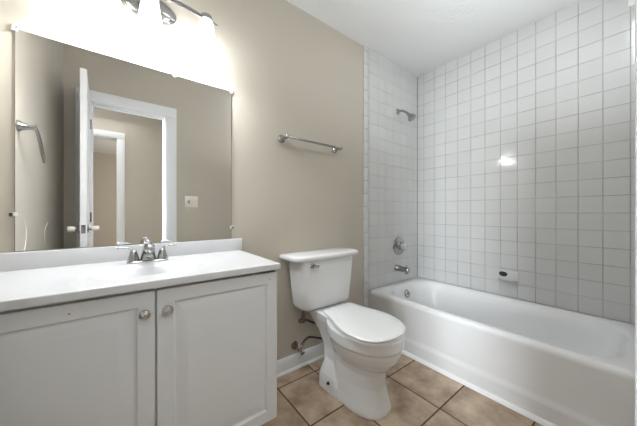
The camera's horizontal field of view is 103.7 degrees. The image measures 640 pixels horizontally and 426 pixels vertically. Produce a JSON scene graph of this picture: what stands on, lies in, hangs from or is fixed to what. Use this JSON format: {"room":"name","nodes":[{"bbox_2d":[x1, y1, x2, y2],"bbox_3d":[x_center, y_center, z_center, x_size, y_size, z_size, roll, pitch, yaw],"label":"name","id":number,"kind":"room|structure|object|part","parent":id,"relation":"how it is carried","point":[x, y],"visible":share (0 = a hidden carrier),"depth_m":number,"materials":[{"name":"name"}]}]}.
{"room":"bathroom","nodes":[
{"label":"bathroom","id":0,"kind":"room"},
{"bbox_2d":[0,0,416,360],"bbox_3d":[-0.132,-0.178,1.772,2.959,2.426,0.109,0,0,-38],"label":"wall","id":1,"kind":"structure","parent":0,"point":[288,71],"depth_m":1.66,"materials":[{"name":"beige paint"}]},
{"bbox_2d":[8,23,233,251],"bbox_3d":[-0.818,-0.278,1.178,0.828,0.846,0.012,0,0,-38],"label":"wall mirror","id":2,"kind":"object","parent":1,"relation":"attached to","point":[110,151],"visible":1,"depth_m":1.11,"materials":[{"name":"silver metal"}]},
{"bbox_2d":[0,238,241,271],"bbox_3d":[-0.821,0.179,1.169,0.928,0.067,0.020,0,0,-38],"label":"backsplash","id":3,"kind":"structure","parent":1,"relation":"attached to","point":[12,261],"depth_m":1.06,"materials":[{"name":"white stone"}]},
{"bbox_2d":[62,0,217,58],"bbox_3d":[-0.752,-0.905,1.117,0.547,0.255,0.190,0,0,-38],"label":"vanity light","id":4,"kind":"object","parent":1,"relation":"attached to","point":[152,14],"visible":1,"depth_m":1.13,"materials":[{"name":"white glass"}]},
{"bbox_3d":[-0.901,-0.854,0.946,0.100,0.152,0.100,0,0,-38],"label":"lamp shade","id":5,"kind":"part","parent":4,"relation":"part of","materials":[{"name":"white glass"}]},
{"bbox_3d":[-0.728,-0.858,1.079,0.100,0.152,0.100,0,0,-38],"label":"lamp shade","id":6,"kind":"part","parent":4,"relation":"part of","materials":[{"name":"white glass"}]},
{"bbox_3d":[-0.549,-0.854,1.217,0.100,0.152,0.100,0,0,-38],"label":"lamp shade","id":7,"kind":"part","parent":4,"relation":"part of","materials":[{"name":"white glass"}]},
{"bbox_2d":[291,341,304,355],"bbox_3d":[-0.137,0.885,1.658,0.097,0.071,0.053,0,0,40],"label":"valve","id":8,"kind":"object","parent":1,"relation":"attached to","point":[294,345],"visible":1,"depth_m":1.65,"materials":[{"name":"silver metal"}]},
{"bbox_2d":[277,342,323,377],"bbox_3d":[-0.038,0.989,1.771,1.100,0.092,0.025,0,0,-38],"label":"baseboard","id":9,"kind":"structure","parent":1,"relation":"attached to","point":[288,364],"depth_m":1.69,"materials":[{"name":"white paint"}]},
{"bbox_2d":[277,134,342,152],"bbox_3d":[-0.048,-0.477,1.729,0.505,0.052,0.078,0,0,-38],"label":"towel bar","id":10,"kind":"object","parent":1,"relation":"attached to","point":[281,138],"visible":1,"depth_m":1.66,"materials":[{"name":"silver metal"}]},
{"bbox_3d":[-0.227,-0.477,1.591,0.052,0.052,0.078,0,0,-38],"label":"post","id":11,"kind":"part","parent":10,"relation":"part of","materials":[{"name":"silver metal"}]},
{"bbox_3d":[0.132,-0.477,1.867,0.052,0.052,0.078,0,0,-38],"label":"post","id":12,"kind":"part","parent":10,"relation":"part of","materials":[{"name":"silver metal"}]},
{"bbox_2d":[393,237,408,254],"bbox_3d":[0.773,0.310,2.344,0.176,0.176,0.088,0,0,-38],"label":"shower valve","id":13,"kind":"object","parent":1,"relation":"attached to","point":[399,245],"visible":1,"depth_m":2.34,"materials":[{"name":"silver metal"}]},
{"bbox_3d":[0.781,0.310,2.333,0.066,0.063,0.062,0,0,-38],"label":"handle","id":14,"kind":"part","parent":13,"relation":"part of","materials":[{"name":"grey plastic"}]},
{"bbox_2d":[394,265,409,273],"bbox_3d":[0.753,0.510,2.301,0.060,0.073,0.133,0,0,-38],"label":"tub spout","id":15,"kind":"object","parent":1,"relation":"attached to","point":[406,269],"visible":1,"depth_m":2.28,"materials":[{"name":"silver metal"}]},
{"bbox_2d":[396,109,415,121],"bbox_3d":[0.795,-0.908,2.310,0.082,0.146,0.168,0,0,-38],"label":"shower fixture","id":16,"kind":"object","parent":1,"relation":"attached to","point":[411,117],"visible":1,"depth_m":2.28,"materials":[{"name":"silver metal"}]},
{"bbox_2d":[263,353,542,425],"bbox_3d":[0.372,1.060,1.118,2.759,0.050,1.560,0,0,-38],"label":"floor","id":17,"kind":"structure","parent":0,"point":[420,395],"depth_m":1.35,"materials":[{"name":"beige tile"}]},
{"bbox_2d":[0,270,276,425],"bbox_3d":[-0.682,0.637,0.978,0.914,0.795,0.492,0,0,-38],"label":"vanity cabinet","id":18,"kind":"object","parent":17,"relation":"on","point":[199,353],"visible":0.99,"depth_m":0.80,"materials":[{"name":"white laminate"}]},
{"bbox_3d":[-0.726,0.564,0.675,0.474,0.627,0.018,0,0,-38],"label":"door","id":19,"kind":"part","parent":18,"relation":"part of","materials":[{"name":"white laminate"}]},
{"bbox_2d":[0,238,280,310],"bbox_3d":[-0.677,0.227,0.982,0.928,0.161,0.492,0,0,-38],"label":"countertop","id":20,"kind":"structure","parent":18,"relation":"on","point":[28,278],"depth_m":0.95,"materials":[{"name":"white stone"}]},
{"bbox_2d":[117,240,176,263],"bbox_3d":[-0.752,0.166,1.102,0.169,0.092,0.158,0,0,5],"label":"faucet","id":21,"kind":"object","parent":20,"relation":"on","point":[148,252],"visible":1,"depth_m":1.07,"materials":[{"name":"silver metal"}]},
{"bbox_3d":[-0.809,0.172,1.061,0.078,0.064,0.042,0,0,-38],"label":"lever handle","id":22,"kind":"part","parent":21,"relation":"part of","materials":[{"name":"silver metal"}]},
{"bbox_3d":[-0.733,0.164,1.077,0.061,0.079,0.138,0,0,-38],"label":"spout","id":23,"kind":"part","parent":21,"relation":"part of","materials":[{"name":"silver metal"}]},
{"bbox_3d":[-0.753,0.207,1.103,0.152,0.009,0.052,0,0,-38],"label":"plate","id":24,"kind":"part","parent":21,"relation":"part of","materials":[{"name":"silver metal"}]},
{"bbox_3d":[-0.698,0.172,1.146,0.078,0.064,0.042,0,0,-38],"label":"lever handle","id":25,"kind":"part","parent":21,"relation":"part of","materials":[{"name":"silver metal"}]},
{"bbox_3d":[-0.548,0.317,0.786,0.033,0.033,0.024,0,0,-38],"label":"knob","id":26,"kind":"part","parent":18,"relation":"part of","materials":[{"name":"grey metal"}]},
{"bbox_3d":[-0.499,0.317,0.824,0.033,0.033,0.024,0,0,-38],"label":"knob","id":27,"kind":"part","parent":18,"relation":"part of","materials":[{"name":"grey metal"}]},
{"bbox_3d":[-0.362,0.564,0.955,0.434,0.627,0.018,0,0,-38],"label":"door","id":28,"kind":"part","parent":18,"relation":"part of","materials":[{"name":"white laminate"}]},
{"bbox_2d":[280,247,405,420],"bbox_3d":[0.168,0.647,1.495,0.544,0.776,0.690,0,0,-38],"label":"toilet","id":29,"kind":"object","parent":17,"relation":"on","point":[361,343],"visible":1,"depth_m":1.40,"materials":[{"name":"white ceramic"}]},
{"bbox_2d":[298,311,307,323],"bbox_3d":[-0.104,0.655,1.604,0.069,0.093,0.032,0,0,-38],"label":"fitting","id":30,"kind":"object","parent":29,"relation":"hanging from","point":[302,319],"visible":0.91,"depth_m":1.60,"materials":[{"name":"silver metal"}]},
{"bbox_2d":[303,319,321,342],"bbox_3d":[-0.030,0.777,1.692,0.187,0.185,0.055,0,0,-38],"label":"supply hose","id":31,"kind":"object","parent":30,"relation":"attached to","point":[310,321],"visible":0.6,"depth_m":1.67,"materials":[{"name":"grey"}]},
{"bbox_3d":[-0.031,0.322,1.523,0.056,0.037,0.028,0,0,-38],"label":"flush handle","id":32,"kind":"part","parent":29,"relation":"part of","materials":[{"name":"silver metal"}]},
{"bbox_3d":[0.022,0.277,1.685,0.544,0.035,0.209,0,0,-38],"label":"tank lid","id":33,"kind":"part","parent":29,"relation":"part of","materials":[{"name":"white ceramic"}]},
{"bbox_3d":[0.014,0.450,1.689,0.438,0.314,0.185,0,0,-38],"label":"tank","id":34,"kind":"part","parent":29,"relation":"part of","materials":[{"name":"white ceramic"}]},
{"bbox_3d":[0.193,0.823,1.480,0.356,0.425,0.636,0,0,-38],"label":"bowl","id":35,"kind":"part","parent":29,"relation":"part of","materials":[{"name":"white ceramic"}]},
{"bbox_3d":[0.235,0.601,1.420,0.363,0.022,0.487,0,0,-38],"label":"seat lid","id":36,"kind":"part","parent":29,"relation":"part of","materials":[{"name":"white plastic"}]},
{"bbox_3d":[0.235,0.621,1.420,0.359,0.014,0.482,0,0,-38],"label":"seat","id":37,"kind":"part","parent":29,"relation":"part of","materials":[{"name":"white plastic"}]},
{"bbox_2d":[369,277,634,425],"bbox_3d":[1.142,0.842,1.774,0.732,0.386,1.436,0,0,-38],"label":"bathtub","id":38,"kind":"object","parent":17,"relation":"on","point":[563,367],"visible":1,"depth_m":1.46,"materials":[{"name":"white ceramic"}]},
{"bbox_3d":[0.784,0.722,2.253,0.072,0.070,0.028,0,0,-38],"label":"overflow plate","id":39,"kind":"part","parent":38,"relation":"part of","materials":[{"name":"silver metal"}]},
{"bbox_2d":[401,350,556,425],"bbox_3d":[0.857,1.024,1.544,0.026,0.022,1.417,0,0,-38],"label":"trim","id":40,"kind":"structure","parent":38,"relation":"attached to","point":[525,413],"depth_m":1.43,"materials":[{"name":"white"}]},
{"bbox_2d":[286,0,580,76],"bbox_3d":[0.342,-1.431,1.157,2.959,0.080,1.660,0,0,-38],"label":"ceiling","id":41,"kind":"structure","parent":0,"point":[420,37],"depth_m":1.84,"materials":[{"name":"white paint"}]},
{"bbox_2d":[418,0,634,324],"bbox_3d":[1.471,-0.178,2.033,0.100,2.426,1.450,0,0,-38],"label":"wall","id":42,"kind":"structure","parent":0,"point":[526,137],"depth_m":1.80,"materials":[{"name":"white tile"}]},
{"bbox_2d":[417,77,417,276],"bbox_3d":[0.995,-0.371,2.567,0.004,2.039,0.004,0,0,-38],"label":"trim","id":43,"kind":"structure","parent":42,"relation":"attached to","point":[417,77],"depth_m":2.56,"materials":[{"name":"grey"}]},
{"bbox_2d":[498,269,518,284],"bbox_3d":[1.444,0.496,1.935,0.062,0.103,0.128,0,0,-38],"label":"soap dish","id":44,"kind":"object","parent":42,"relation":"attached to","point":[505,276],"visible":1,"depth_m":1.94,"materials":[{"name":"white ceramic"}]},
{"bbox_2d":[498,278,517,283],"bbox_3d":[1.440,0.524,1.932,0.052,0.022,0.116,0,0,-38],"label":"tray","id":45,"kind":"object","parent":44,"relation":"on","point":[504,280],"depth_m":1.93,"materials":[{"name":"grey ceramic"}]},
{"bbox_2d":[628,0,634,6],"bbox_3d":[1.848,-1.305,1.458,0.004,0.170,0.077,0,0,-38],"label":"trim","id":46,"kind":"structure","parent":42,"relation":"attached to","point":[630,2],"depth_m":1.48,"materials":[{"name":"white tile"}]},
{"bbox_3d":[0.814,-0.178,0.543,2.959,2.426,0.110,0,0,-38],"label":"wall","id":47,"kind":"structure","parent":0,"visible":0},
{"bbox_2d":[635,0,639,425],"bbox_3d":[0.061,-0.002,-0.027,0.729,2.073,0.128,0,0,-38],"label":"trim","id":48,"kind":"structure","parent":47,"relation":"attached to","point":[637,2],"depth_m":0.19,"materials":[{"name":"white paint"}]}
]}

